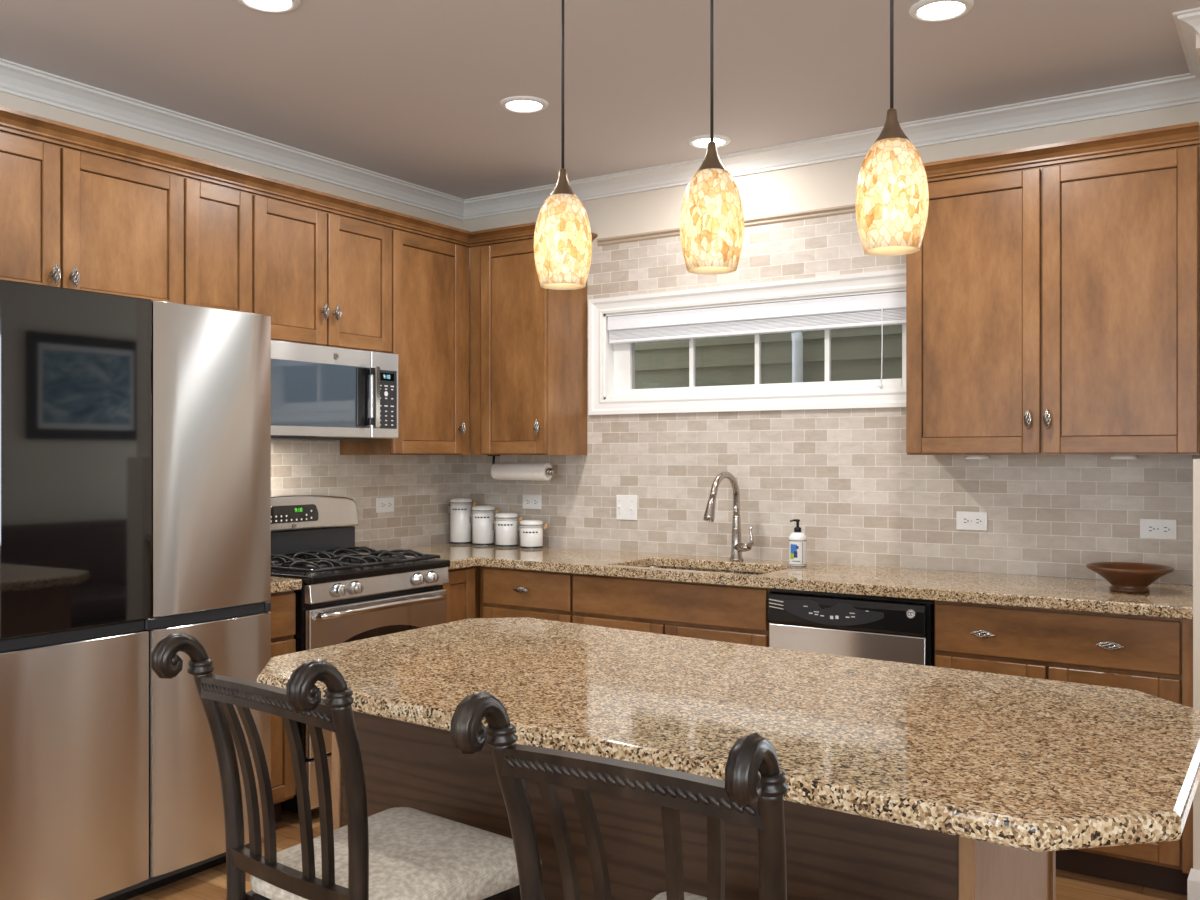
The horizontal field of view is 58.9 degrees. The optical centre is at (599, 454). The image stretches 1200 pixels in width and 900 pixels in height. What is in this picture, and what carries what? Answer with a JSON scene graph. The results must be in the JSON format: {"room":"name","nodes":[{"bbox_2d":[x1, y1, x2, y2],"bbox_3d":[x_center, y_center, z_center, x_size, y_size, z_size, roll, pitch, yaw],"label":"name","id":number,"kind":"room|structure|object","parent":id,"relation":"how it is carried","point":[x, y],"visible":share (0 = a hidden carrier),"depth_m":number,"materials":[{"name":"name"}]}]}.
{"room":"kitchen","nodes":[
{"label":"kitchen","id":0,"kind":"room"},
{"bbox_2d":[0,92,462,228],"bbox_3d":[-2.823,0.022,2.626,0.150,2.700,7.650,0,0,34],"label":"wall","id":1,"kind":"structure","parent":0,"point":[10,101],"depth_m":4.33,"materials":[{"name":"beige paint"}]},
{"bbox_2d":[0,131,183,303],"bbox_3d":[-1.881,-0.751,3.551,0.379,0.523,0.911,0,0,34],"label":"upper cabinet","id":2,"kind":"object","parent":1,"relation":"attached to","point":[70,218],"visible":0.96,"depth_m":3.55,"materials":[{"name":"brown wood"}]},
{"bbox_2d":[181,176,251,312],"bbox_3d":[-1.560,-0.751,4.067,0.342,0.523,0.298,0,0,34],"label":"upper cabinet","id":3,"kind":"object","parent":1,"relation":"attached to","point":[217,218],"visible":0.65,"depth_m":3.97,"materials":[{"name":"brown wood"}]},
{"bbox_2d":[250,193,391,352],"bbox_3d":[-1.254,-0.732,4.495,0.379,0.563,0.746,0,0,34],"label":"upper cabinet","id":4,"kind":"object","parent":1,"relation":"attached to","point":[323,278],"visible":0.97,"depth_m":4.37,"materials":[{"name":"brown wood"}]},
{"bbox_2d":[271,340,397,440],"bbox_3d":[-1.231,-0.256,4.471,0.436,0.383,0.738,0,0,34],"label":"microwave","id":5,"kind":"object","parent":4,"relation":"attached to","point":[319,392],"visible":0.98,"depth_m":4.36,"materials":[{"name":"silver metal"}]},
{"bbox_2d":[271,440,462,549],"bbox_3d":[-1.268,-0.015,4.824,0.008,0.946,1.952,0,0,34],"label":"wall tile","id":6,"kind":"structure","parent":1,"relation":"attached to","point":[422,487],"depth_m":5.13,"materials":[{"name":"tile"}]},
{"bbox_2d":[376,497,393,512],"bbox_3d":[-1.040,0.242,5.151,0.009,0.072,0.118,0,0,34],"label":"wall outlet","id":7,"kind":"object","parent":6,"relation":"attached to","point":[386,504],"visible":1,"depth_m":5.15,"materials":[{"name":"white plastic"}]},
{"bbox_2d":[379,502,384,508],"bbox_3d":[-1.051,0.242,5.130,0.003,0.033,0.038,0,0,34],"label":"receptacle","id":8,"kind":"object","parent":7,"relation":"attached to","point":[381,504],"depth_m":5.13,"materials":[{"name":"white plastic"}]},
{"bbox_2d":[386,501,391,507],"bbox_3d":[-1.025,0.242,5.170,0.003,0.033,0.038,0,0,34],"label":"receptacle","id":9,"kind":"object","parent":7,"relation":"attached to","point":[388,503],"depth_m":5.17,"materials":[{"name":"white plastic"}]},
{"bbox_2d":[340,228,468,454],"bbox_3d":[-0.896,-0.506,5.033,0.379,1.013,0.540,0,0,34],"label":"upper cabinet","id":10,"kind":"object","parent":1,"relation":"attached to","point":[430,276],"visible":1,"depth_m":4.92,"materials":[{"name":"brown wood"}]},
{"bbox_2d":[0,7,1199,219],"bbox_3d":[-0.333,-1.287,1.722,5.000,0.082,8.900,0,0,34],"label":"trim","id":11,"kind":"structure","parent":1,"relation":"attached to","point":[16,79],"depth_m":4.25,"materials":[{"name":"white paint"}]},
{"bbox_2d":[0,0,1199,198],"bbox_3d":[-0.333,-1.378,1.722,5.300,0.100,9.200,0,0,34],"label":"ceiling","id":12,"kind":"structure","parent":0,"point":[412,91],"depth_m":3.60,"materials":[{"name":"grey paint"}]},
{"bbox_2d":[237,0,299,12],"bbox_3d":[-0.967,-1.323,3.091,0.184,0.010,0.184,0,0,34],"label":"recessed light","id":13,"kind":"object","parent":12,"relation":"in","point":[268,6],"visible":1,"depth_m":3.12,"materials":[{"name":"white plastic"}]},
{"bbox_2d":[500,96,547,112],"bbox_3d":[-0.287,-1.323,4.022,0.184,0.010,0.184,0,0,34],"label":"recessed light","id":14,"kind":"object","parent":12,"relation":"in","point":[517,104],"visible":1,"depth_m":4.01,"materials":[{"name":"white plastic"}]},
{"bbox_2d":[534,0,591,289],"bbox_3d":[-0.084,-0.854,2.397,0.132,0.948,0.132,0,0,-32],"label":"pendant lamp","id":15,"kind":"object","parent":12,"relation":"hanging from","point":[562,235],"visible":1,"depth_m":2.35,"materials":[{"name":"glass"}]},
{"bbox_2d":[687,135,730,148],"bbox_3d":[0.461,-1.323,4.496,0.184,0.010,0.184,0,0,34],"label":"recessed light","id":16,"kind":"object","parent":12,"relation":"in","point":[701,141],"visible":0.8,"depth_m":4.47,"materials":[{"name":"white plastic"}]},
{"bbox_2d":[680,0,743,274],"bbox_3d":[0.230,-0.854,2.188,0.132,0.948,0.132,0,0,-32],"label":"pendant lamp","id":17,"kind":"object","parent":12,"relation":"hanging from","point":[712,214],"visible":1,"depth_m":2.14,"materials":[{"name":"glass"}]},
{"bbox_2d":[855,0,928,255],"bbox_3d":[0.543,-0.854,1.980,0.132,0.948,0.132,0,0,-32],"label":"pendant lamp","id":18,"kind":"object","parent":12,"relation":"hanging from","point":[892,202],"visible":1,"depth_m":1.93,"materials":[{"name":"glass"}]},
{"bbox_2d":[909,0,973,21],"bbox_3d":[1.013,-1.323,3.158,0.184,0.010,0.184,0,0,34],"label":"recessed light","id":19,"kind":"object","parent":12,"relation":"in","point":[923,10],"visible":1,"depth_m":3.15,"materials":[{"name":"white plastic"}]},
{"bbox_2d":[128,810,1186,899],"bbox_3d":[-0.333,1.422,1.722,5.300,0.100,9.200,0,0,34],"label":"floor","id":20,"kind":"structure","parent":0,"point":[209,884],"depth_m":3.38,"materials":[{"name":"brown wood"}]},
{"bbox_2d":[0,279,270,899],"bbox_3d":[-1.685,0.449,3.455,0.770,1.846,0.911,0,0,34],"label":"refrigerator","id":21,"kind":"object","parent":20,"relation":"on","point":[135,433],"visible":0.95,"depth_m":3.15,"materials":[{"name":"silver metal"}]},
{"bbox_2d":[258,590,295,822],"bbox_3d":[-1.443,0.934,3.998,0.611,0.876,0.251,0,0,34],"label":"base cabinet","id":22,"kind":"object","parent":20,"relation":"on","point":[283,604],"visible":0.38,"depth_m":3.88,"materials":[{"name":"brown wood"}]},
{"bbox_2d":[271,577,301,592],"bbox_3d":[-1.432,0.477,3.992,0.640,0.038,0.250,0,0,34],"label":"countertop","id":23,"kind":"structure","parent":22,"relation":"on","point":[278,584],"depth_m":3.87,"materials":[{"name":"beige stone"}]},
{"bbox_2d":[151,633,541,899],"bbox_3d":[-0.426,0.838,1.872,0.424,1.071,0.555,0,0,38],"label":"counter chair","id":24,"kind":"object","parent":20,"relation":"on","point":[397,853],"visible":1,"depth_m":1.80,"materials":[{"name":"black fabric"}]},
{"bbox_2d":[250,807,541,899],"bbox_3d":[-0.376,0.743,1.935,0.410,0.066,0.393,0,0,38],"label":"seat cushion","id":25,"kind":"object","parent":24,"relation":"on","point":[414,854],"depth_m":1.88,"materials":[{"name":"beige fabric"}]},
{"bbox_2d":[271,495,449,813],"bbox_3d":[-1.099,0.772,4.385,0.717,1.200,0.778,0,0,34],"label":"gas range","id":26,"kind":"object","parent":20,"relation":"on","point":[346,594],"visible":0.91,"depth_m":4.27,"materials":[{"name":"silver metal"}]},
{"bbox_2d":[271,556,449,584],"bbox_3d":[-1.093,0.462,4.381,0.590,0.029,0.764,0,0,34],"label":"cooktop","id":27,"kind":"object","parent":26,"relation":"in","point":[353,572],"depth_m":4.19,"materials":[{"name":"black metal"}]},
{"bbox_2d":[281,584,446,813],"bbox_3d":[-1.099,0.904,4.385,0.717,0.855,0.762,0,0,34],"label":"oven","id":28,"kind":"object","parent":26,"relation":"in","point":[326,614],"depth_m":4.07,"materials":[{"name":"silver glass"}]},
{"bbox_2d":[443,566,479,622],"bbox_3d":[-0.708,0.934,5.105,0.611,0.876,0.854,0,0,34],"label":"base cabinet","id":29,"kind":"object","parent":20,"relation":"on","point":[463,587],"visible":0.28,"depth_m":4.72,"materials":[{"name":"brown wood"}]},
{"bbox_2d":[359,543,1192,618],"bbox_3d":[0.465,0.477,4.325,3.446,0.038,0.864,0,0,34],"label":"countertop","id":30,"kind":"structure","parent":29,"relation":"on","point":[1168,600],"depth_m":4.01,"materials":[{"name":"beige stone"}]},
{"bbox_2d":[448,497,475,544],"bbox_3d":[-0.714,0.339,5.481,0.126,0.237,0.120,0,0,34],"label":"canister","id":31,"kind":"object","parent":30,"relation":"on","point":[460,509],"visible":0.99,"depth_m":5.43,"materials":[{"name":"white ceramic"}]},
{"bbox_2d":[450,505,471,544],"bbox_3d":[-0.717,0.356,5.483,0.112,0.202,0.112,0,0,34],"label":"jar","id":32,"kind":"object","parent":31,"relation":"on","point":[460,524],"depth_m":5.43,"materials":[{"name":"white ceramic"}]},
{"bbox_2d":[470,505,498,545],"bbox_3d":[-0.590,0.357,5.401,0.126,0.201,0.120,0,0,34],"label":"canister","id":33,"kind":"object","parent":30,"relation":"on","point":[482,518],"visible":0.99,"depth_m":5.36,"materials":[{"name":"white ceramic"}]},
{"bbox_2d":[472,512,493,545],"bbox_3d":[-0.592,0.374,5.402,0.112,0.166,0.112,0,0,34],"label":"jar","id":34,"kind":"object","parent":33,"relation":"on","point":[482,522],"depth_m":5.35,"materials":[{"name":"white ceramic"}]},
{"bbox_2d":[493,512,522,546],"bbox_3d":[-0.464,0.373,5.310,0.126,0.169,0.120,0,0,34],"label":"canister","id":35,"kind":"object","parent":30,"relation":"on","point":[506,526],"visible":1,"depth_m":5.26,"materials":[{"name":"white ceramic"}]},
{"bbox_2d":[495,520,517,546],"bbox_3d":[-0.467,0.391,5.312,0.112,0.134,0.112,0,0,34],"label":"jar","id":36,"kind":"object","parent":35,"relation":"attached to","point":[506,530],"depth_m":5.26,"materials":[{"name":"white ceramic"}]},
{"bbox_2d":[518,519,547,548],"bbox_3d":[-0.334,0.388,5.220,0.126,0.139,0.120,0,0,34],"label":"canister","id":37,"kind":"object","parent":30,"relation":"on","point":[530,534],"visible":1,"depth_m":5.18,"materials":[{"name":"white ceramic"}]},
{"bbox_2d":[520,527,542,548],"bbox_3d":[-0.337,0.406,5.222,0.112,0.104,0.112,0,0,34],"label":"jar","id":38,"kind":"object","parent":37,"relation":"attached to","point":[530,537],"depth_m":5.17,"materials":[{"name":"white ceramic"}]},
{"bbox_2d":[646,566,765,574],"bbox_3d":[0.422,0.592,4.417,0.719,0.190,0.399,0,0,34],"label":"sink","id":39,"kind":"object","parent":30,"relation":"in","point":[665,567],"visible":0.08,"depth_m":4.62,"materials":[{"name":"metal"}]},
{"bbox_2d":[703,471,753,560],"bbox_3d":[0.525,0.264,4.538,0.256,0.388,0.134,0,0,-29],"label":"faucet","id":40,"kind":"object","parent":30,"relation":"on","point":[737,547],"visible":1,"depth_m":4.58,"materials":[{"name":"silver metal"}]},
{"bbox_2d":[789,519,806,567],"bbox_3d":[0.810,0.360,4.354,0.074,0.195,0.074,0,0,34],"label":"soap dispenser","id":41,"kind":"object","parent":30,"relation":"on","point":[797,539],"visible":1,"depth_m":4.33,"materials":[{"name":"white plastic"}]},
{"bbox_2d":[790,542,802,563],"bbox_3d":[0.798,0.398,4.326,0.053,0.091,0.012,0,0,23],"label":"print","id":42,"kind":"object","parent":41,"relation":"attached to","point":[796,548],"depth_m":4.32},
{"bbox_2d":[1086,562,1173,592],"bbox_3d":[1.779,0.415,3.572,0.266,0.085,0.266,0,0,34],"label":"wooden bowl","id":43,"kind":"object","parent":30,"relation":"on","point":[1124,577],"visible":1,"depth_m":3.52,"materials":[{"name":"brown wood"}]},
{"bbox_2d":[480,566,573,622],"bbox_3d":[-0.179,0.934,4.881,0.513,0.876,0.648,0,0,34],"label":"base cabinet","id":44,"kind":"object","parent":20,"relation":"on","point":[504,592],"visible":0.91,"depth_m":4.63,"materials":[{"name":"brown wood"}]},
{"bbox_2d":[451,691,787,899],"bbox_3d":[0.130,0.838,1.451,0.424,1.071,0.555,0,0,33],"label":"counter chair","id":45,"kind":"object","parent":20,"relation":"on","point":[754,786],"visible":1,"depth_m":1.28,"materials":[{"name":"black wood"}]},
{"bbox_2d":[652,892,706,899],"bbox_3d":[0.174,0.743,1.519,0.410,0.066,0.393,0,0,33],"label":"seat cushion","id":46,"kind":"object","parent":45,"relation":"on","point":[661,896],"depth_m":1.72,"materials":[{"name":"beige fabric"}]},
{"bbox_2d":[573,565,770,646],"bbox_3d":[0.422,0.934,4.503,0.904,0.876,0.611,0,0,34],"label":"base cabinet","id":47,"kind":"object","parent":20,"relation":"on","point":[716,612],"visible":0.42,"depth_m":4.22,"materials":[{"name":"brown wood"}]},
{"bbox_2d":[332,711,1055,899],"bbox_3d":[0.151,0.934,2.297,1.446,0.876,0.606,0,0,34],"label":"kitchen island","id":48,"kind":"object","parent":20,"relation":"on","point":[831,854],"visible":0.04,"depth_m":1.97,"materials":[{"name":"brown wood"}]},
{"bbox_2d":[257,617,1199,851],"bbox_3d":[0.176,0.477,2.160,1.831,0.038,0.997,0,0,34],"label":"island countertop","id":49,"kind":"structure","parent":48,"relation":"on","point":[1025,763],"depth_m":1.84,"materials":[{"name":"beige stone"}]},
{"bbox_2d":[767,588,934,665],"bbox_3d":[1.044,0.886,4.064,0.609,0.772,0.614,0,0,34],"label":"dishwasher","id":50,"kind":"object","parent":20,"relation":"on","point":[894,629],"visible":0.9,"depth_m":3.80,"materials":[{"name":"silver metal"}]},
{"bbox_2d":[935,600,1192,894],"bbox_3d":[1.631,0.934,3.678,0.786,0.876,0.648,0,0,34],"label":"base cabinet","id":51,"kind":"object","parent":20,"relation":"on","point":[1150,655],"visible":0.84,"depth_m":3.40,"materials":[{"name":"brown wood"}]},
{"bbox_2d":[463,102,1199,584],"bbox_3d":[0.766,0.022,4.744,3.485,2.700,0.150,0,0,34],"label":"wall","id":52,"kind":"structure","parent":0,"point":[832,183],"depth_m":4.59,"materials":[{"name":"beige paint"}]},
{"bbox_2d":[470,238,586,454],"bbox_3d":[-0.363,-0.506,5.166,0.473,1.013,0.379,0,0,34],"label":"upper cabinet","id":53,"kind":"object","parent":52,"relation":"attached to","point":[528,340],"visible":0.96,"depth_m":5.05,"materials":[{"name":"brown wood"}]},
{"bbox_2d":[0,106,597,247],"bbox_3d":[-1.025,-1.044,4.137,0.546,0.058,2.838,0,0,34],"label":"crown molding","id":54,"kind":"structure","parent":53,"relation":"attached to","point":[12,121],"depth_m":4.02,"materials":[{"name":"brown wood"}]},
{"bbox_2d":[488,455,554,475],"bbox_3d":[-0.387,0.050,5.215,0.394,0.099,0.040,0,0,34],"label":"paper towel holder","id":55,"kind":"object","parent":53,"relation":"attached to","point":[550,471],"visible":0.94,"depth_m":5.11,"materials":[{"name":"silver metal"}]},
{"bbox_2d":[491,463,551,480],"bbox_3d":[-0.385,0.081,5.214,0.320,0.086,0.086,0,0,34],"label":"paper towel roll","id":56,"kind":"object","parent":55,"relation":"hanging from","point":[499,471],"visible":0.97,"depth_m":5.17,"materials":[{"name":"white paper"}]},
{"bbox_2d":[597,204,855,245],"bbox_3d":[0.633,-1.030,4.729,1.544,0.033,0.022,0,0,34],"label":"trim","id":57,"kind":"structure","parent":52,"relation":"attached to","point":[846,209],"depth_m":4.67,"materials":[{"name":"stone"}]},
{"bbox_2d":[588,268,905,414],"bbox_3d":[0.679,-0.475,4.786,1.651,0.561,0.176,0,0,34],"label":"window","id":58,"kind":"structure","parent":52,"relation":"in","point":[611,367],"depth_m":4.78,"materials":[{"name":"white paint"}]},
{"bbox_2d":[608,291,905,387],"bbox_3d":[0.658,-0.471,4.754,1.473,0.395,0.072,0,0,34],"label":"window blind","id":59,"kind":"object","parent":58,"relation":"attached to","point":[880,309],"visible":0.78,"depth_m":4.69,"materials":[{"name":"white plastic"}]},
{"bbox_2d":[463,213,1192,583],"bbox_3d":[0.684,-0.278,4.703,3.395,1.471,0.008,0,0,34],"label":"wall tile","id":60,"kind":"structure","parent":52,"relation":"attached to","point":[851,482],"depth_m":4.53,"materials":[{"name":"tile"}]},
{"bbox_2d":[523,495,541,508],"bbox_3d":[-0.344,0.238,5.376,0.118,0.072,0.009,0,0,34],"label":"wall outlet","id":61,"kind":"object","parent":60,"relation":"attached to","point":[529,501],"visible":1,"depth_m":5.37,"materials":[{"name":"white plastic"}]},
{"bbox_2d":[525,499,530,504],"bbox_3d":[-0.366,0.238,5.387,0.038,0.033,0.003,0,0,34],"label":"receptacle","id":62,"kind":"object","parent":61,"relation":"attached to","point":[527,501],"depth_m":5.38,"materials":[{"name":"white plastic"}]},
{"bbox_2d":[532,499,537,504],"bbox_3d":[-0.326,0.238,5.360,0.038,0.033,0.003,0,0,34],"label":"receptacle","id":63,"kind":"object","parent":61,"relation":"attached to","point":[534,501],"depth_m":5.36,"materials":[{"name":"white plastic"}]},
{"bbox_2d":[616,495,636,519],"bbox_3d":[0.125,0.250,5.059,0.116,0.118,0.018,0,0,34],"label":"switch plate","id":64,"kind":"object","parent":60,"relation":"attached to","point":[626,505],"visible":1,"depth_m":5.06,"materials":[{"name":"white plastic"}]},
{"bbox_2d":[956,511,986,530],"bbox_3d":[1.460,0.259,4.177,0.118,0.072,0.009,0,0,34],"label":"wall outlet","id":65,"kind":"object","parent":60,"relation":"attached to","point":[964,520],"visible":1,"depth_m":4.17,"materials":[{"name":"white plastic"}]},
{"bbox_2d":[960,517,969,524],"bbox_3d":[1.439,0.259,4.188,0.038,0.033,0.003,0,0,34],"label":"receptacle","id":66,"kind":"object","parent":65,"relation":"attached to","point":[963,520],"depth_m":4.19,"materials":[{"name":"white plastic"}]},
{"bbox_2d":[973,517,982,524],"bbox_3d":[1.479,0.259,4.161,0.038,0.033,0.003,0,0,34],"label":"receptacle","id":67,"kind":"object","parent":65,"relation":"attached to","point":[976,520],"depth_m":4.16,"materials":[{"name":"white plastic"}]},
{"bbox_2d":[1140,519,1176,539],"bbox_3d":[2.004,0.266,3.816,0.118,0.072,0.009,0,0,34],"label":"wall outlet","id":68,"kind":"object","parent":60,"relation":"attached to","point":[1149,528],"visible":1,"depth_m":3.81,"materials":[{"name":"white plastic"}]},
{"bbox_2d":[1145,524,1155,532],"bbox_3d":[1.982,0.266,3.827,0.038,0.033,0.003,0,0,34],"label":"receptacle","id":69,"kind":"object","parent":68,"relation":"attached to","point":[1149,528],"depth_m":3.83,"materials":[{"name":"white plastic"}]},
{"bbox_2d":[1160,525,1171,533],"bbox_3d":[2.022,0.266,3.800,0.038,0.033,0.003,0,0,34],"label":"receptacle","id":70,"kind":"object","parent":68,"relation":"attached to","point":[1164,529],"depth_m":3.80,"materials":[{"name":"white plastic"}]},
{"bbox_2d":[906,122,1199,454],"bbox_3d":[1.607,-0.536,3.861,1.017,1.073,0.386,0,0,34],"label":"upper cabinet","id":71,"kind":"object","parent":52,"relation":"attached to","point":[1052,309],"depth_m":3.69,"materials":[{"name":"brown wood"}]},
{"bbox_2d":[965,455,988,458],"bbox_3d":[1.423,0.009,4.013,0.086,0.016,0.086,0,0,34],"label":"puck light","id":72,"kind":"object","parent":71,"relation":"attached to","point":[966,456],"visible":1,"depth_m":3.98,"materials":[{"name":"white plastic"}]},
{"bbox_2d":[1111,455,1137,459],"bbox_3d":[1.842,0.009,3.735,0.086,0.016,0.086,0,0,34],"label":"puck light","id":73,"kind":"object","parent":71,"relation":"attached to","point":[1114,457],"visible":1,"depth_m":3.70,"materials":[{"name":"white plastic"}]},
{"bbox_2d":[1192,33,1199,870],"bbox_3d":[2.003,0.022,3.434,0.204,2.700,0.662,0,0,34],"label":"wall","id":74,"kind":"structure","parent":0,"point":[1195,461],"depth_m":3.18,"materials":[{"name":"beige paint"}]},
{"bbox_3d":[2.611,0.022,4.268,0.115,2.700,1.400,0,0,34],"label":"wall","id":75,"kind":"structure","parent":0,"visible":0},
{"bbox_2d":[1187,868,1199,899],"bbox_3d":[2.408,1.307,3.997,0.180,0.130,2.076,0,0,34],"label":"baseboard","id":76,"kind":"structure","parent":75,"relation":"attached to","point":[1193,881],"depth_m":3.17,"materials":[{"name":"white paint"}]},
{"label":"outside","id":77,"kind":"structure","parent":0,"visible":0},
{"bbox_3d":[2.407,1.647,5.845,11.000,0.150,0.600,0,0,34],"label":"ground","id":78,"kind":"structure","parent":77,"visible":0},
{"bbox_2d":[635,325,901,388],"bbox_3d":[1.189,-0.675,6.994,6.700,4.495,0.032,0,0,34],"label":"neighbor house siding","id":79,"kind":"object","parent":78,"relation":"on","point":[855,352],"visible":0.02,"depth_m":7.03,"materials":[{"name":"green paint"}]},
{"bbox_2d":[791,332,802,382],"bbox_3d":[1.273,0.391,6.862,0.075,2.363,0.070,0,0,34],"label":"drain pipe","id":80,"kind":"object","parent":79,"relation":"attached to","point":[797,338],"visible":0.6,"depth_m":6.83,"materials":[{"name":"white plastic"}]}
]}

